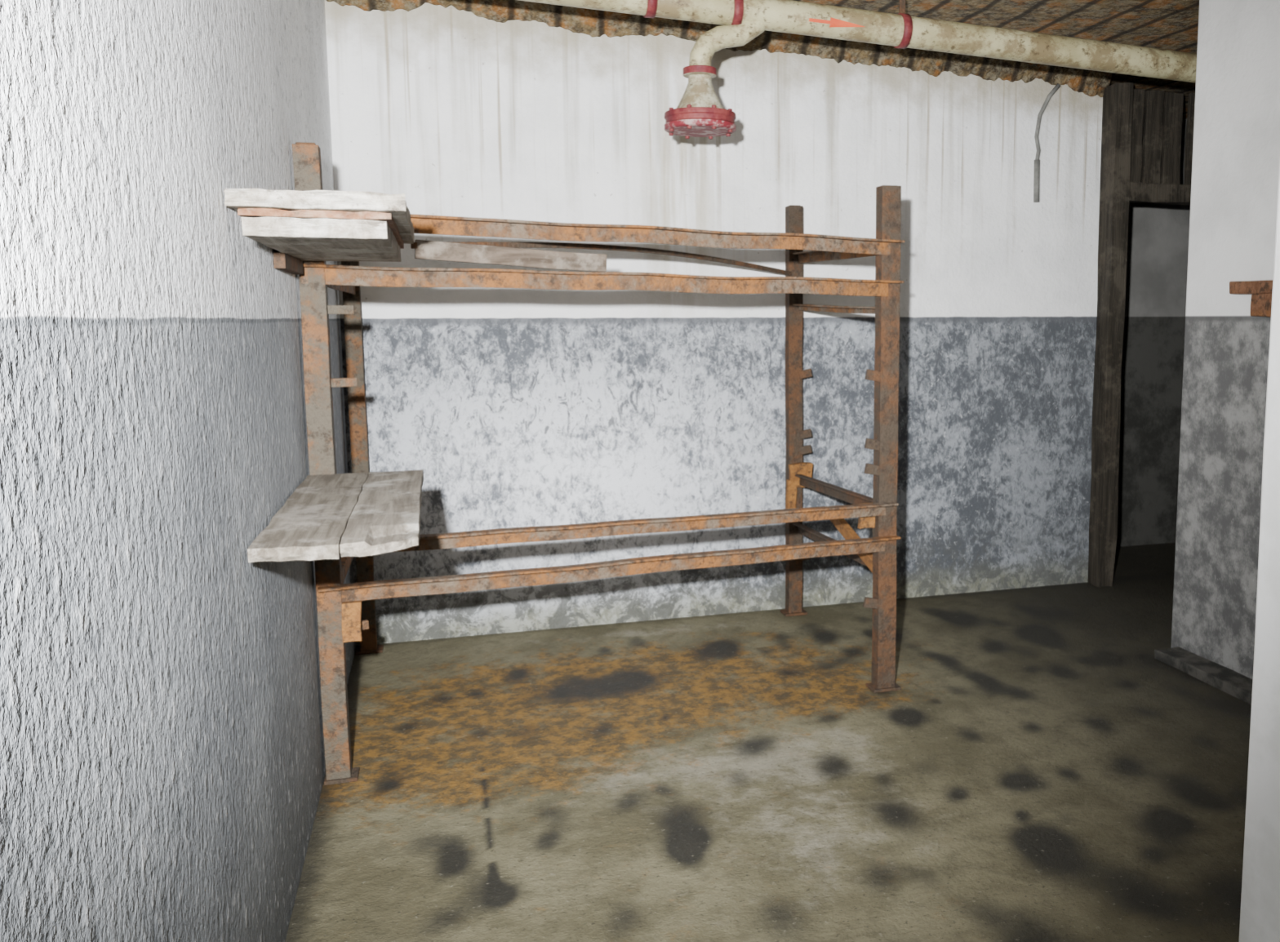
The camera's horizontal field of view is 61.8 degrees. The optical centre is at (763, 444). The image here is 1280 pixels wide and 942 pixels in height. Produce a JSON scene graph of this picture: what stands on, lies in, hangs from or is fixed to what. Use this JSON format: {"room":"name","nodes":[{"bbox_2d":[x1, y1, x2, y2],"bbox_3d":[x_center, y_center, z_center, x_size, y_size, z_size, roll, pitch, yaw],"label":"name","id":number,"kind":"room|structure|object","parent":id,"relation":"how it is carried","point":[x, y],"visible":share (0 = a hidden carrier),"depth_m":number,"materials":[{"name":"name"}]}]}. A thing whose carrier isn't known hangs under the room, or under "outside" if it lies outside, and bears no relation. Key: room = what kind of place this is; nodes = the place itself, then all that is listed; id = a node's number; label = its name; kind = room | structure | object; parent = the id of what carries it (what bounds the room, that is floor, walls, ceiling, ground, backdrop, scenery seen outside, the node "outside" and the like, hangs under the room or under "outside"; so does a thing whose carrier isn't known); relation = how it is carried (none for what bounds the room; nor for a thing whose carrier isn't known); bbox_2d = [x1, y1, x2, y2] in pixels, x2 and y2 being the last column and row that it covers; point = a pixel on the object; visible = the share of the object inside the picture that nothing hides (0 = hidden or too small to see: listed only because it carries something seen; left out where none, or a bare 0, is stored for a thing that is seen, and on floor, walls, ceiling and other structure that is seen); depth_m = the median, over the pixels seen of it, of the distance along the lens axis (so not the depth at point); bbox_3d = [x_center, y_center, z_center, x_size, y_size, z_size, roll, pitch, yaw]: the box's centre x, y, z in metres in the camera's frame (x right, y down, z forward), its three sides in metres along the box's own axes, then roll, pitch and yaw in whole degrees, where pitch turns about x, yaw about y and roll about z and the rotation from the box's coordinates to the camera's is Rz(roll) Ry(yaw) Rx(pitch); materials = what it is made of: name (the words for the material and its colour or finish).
{"room":"abandoned bunker","nodes":[
{"label":"abandoned bunker","id":0,"kind":"room"},
{"bbox_2d":[0,0,356,941],"bbox_3d":[-0.879,-0.132,1.129,0.200,3.200,7.500,-2,7,-17],"label":"wall","id":1,"kind":"structure","parent":0,"point":[162,767],"depth_m":1.55,"materials":[{"name":"paint"}]},
{"bbox_2d":[324,0,1103,645],"bbox_3d":[-0.145,-0.637,5.352,4.100,3.200,0.200,-2,7,-17],"label":"wall","id":2,"kind":"structure","parent":0,"point":[516,408],"depth_m":5.21,"materials":[{"name":"paint"}]},
{"bbox_2d":[326,0,1112,97],"bbox_3d":[-0.011,-1.935,5.089,3.900,0.287,0.085,-2,7,-17],"label":"ceiling trim","id":3,"kind":"structure","parent":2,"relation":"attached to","point":[593,23],"depth_m":5.12,"materials":[{"name":"brown wood"}]},
{"bbox_2d":[1033,83,1060,202],"bbox_3d":[1.503,-1.598,5.622,0.136,0.617,0.034,-2,7,-13],"label":"hanging cable","id":4,"kind":"object","parent":2,"relation":"attached to","point":[1037,162],"visible":1,"depth_m":5.61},
{"bbox_2d":[1086,81,1195,586],"bbox_3d":[2.428,-0.583,5.974,1.225,2.736,0.133,-2,7,-17],"label":"wooden door frame","id":5,"kind":"object","parent":2,"relation":"in","point":[1148,124],"depth_m":5.78,"materials":[{"name":"brown wood"}]},
{"bbox_2d":[284,542,1251,941],"bbox_3d":[2.339,1.176,2.753,7.200,0.001,8.400,-2,7,-17],"label":"floor","id":6,"kind":"structure","parent":0,"point":[1034,772],"depth_m":3.42,"materials":[{"name":"concrete"}]},
{"bbox_2d":[291,142,905,785],"bbox_3d":[-0.597,-0.032,4.320,2.182,2.047,1.519,-2,7,-17],"label":"frame","id":7,"kind":"object","parent":6,"relation":"on","point":[346,614],"visible":0.89,"depth_m":3.80,"materials":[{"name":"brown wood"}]},
{"bbox_2d":[226,188,415,274],"bbox_3d":[-1.087,-0.525,2.720,0.354,0.135,1.081,-2,7,-17],"label":"stack","id":8,"kind":"object","parent":7,"relation":"on","point":[305,225],"visible":1,"depth_m":2.27,"materials":[{"name":"white wood"}]},
{"bbox_2d":[244,469,423,564],"bbox_3d":[-1.090,0.188,2.815,0.350,0.077,1.134,-2,7,-17],"label":"wooden planks","id":9,"kind":"object","parent":7,"relation":"on","point":[331,516],"visible":1,"depth_m":2.56,"materials":[{"name":"grey wood"}]},
{"bbox_2d":[1155,646,1253,704],"bbox_3d":[1.907,0.970,4.298,0.134,0.056,0.831,-2,7,-17],"label":"concrete curb","id":10,"kind":"object","parent":6,"relation":"on","point":[1237,685],"visible":0.88,"depth_m":4.40,"materials":[{"name":"grey concrete"}]},
{"bbox_2d":[520,0,1196,82],"bbox_3d":[1.666,-1.753,4.727,6.883,0.469,0.136,-2,7,-17],"label":"ceiling pipe","id":11,"kind":"object","parent":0,"point":[741,21],"depth_m":4.33,"materials":[{"name":"beige metal"}]},
{"bbox_2d":[664,64,736,139],"bbox_3d":[-0.250,-1.353,4.181,0.284,0.250,0.284,-2,7,-17],"label":"flange","id":12,"kind":"object","parent":11,"relation":"attached to","point":[700,113],"visible":1,"depth_m":4.11,"materials":[{"name":"beige paint"}]},
{"bbox_2d":[794,0,1199,118],"bbox_3d":[2.331,-1.686,2.412,7.200,0.422,8.400,-2,7,-17],"label":"ceiling","id":13,"kind":"structure","parent":0,"point":[1167,24],"depth_m":4.75,"materials":[{"name":"brown wood"}]},
{"bbox_2d":[1100,118,1190,546],"bbox_3d":[2.987,-0.799,7.066,3.300,3.100,0.150,-2,7,-17],"label":"wall","id":14,"kind":"structure","parent":0,"point":[1157,235],"depth_m":6.88,"materials":[{"name":"paint"}]},
{"bbox_2d":[1170,0,1279,679],"bbox_3d":[2.214,-0.388,3.631,0.170,3.100,2.090,-2,7,-17],"label":"wall partition","id":15,"kind":"structure","parent":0,"point":[1236,146],"depth_m":4.35,"materials":[{"name":"paint"}]},
{"bbox_2d":[1229,280,1272,315],"bbox_3d":[1.982,-0.555,4.008,0.046,0.143,0.583,-2,7,-17],"label":"wall bracket","id":16,"kind":"object","parent":15,"relation":"attached to","point":[1260,298],"visible":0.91,"depth_m":4.13,"materials":[{"name":"brown metal"}]},
{"bbox_2d":[1237,149,1279,941],"bbox_3d":[1.873,-0.224,2.265,1.678,3.107,0.309,-2,7,-17],"label":"wall","id":17,"kind":"structure","parent":0,"point":[1260,886],"depth_m":2.20,"materials":[{"name":"white paint"}]}
]}

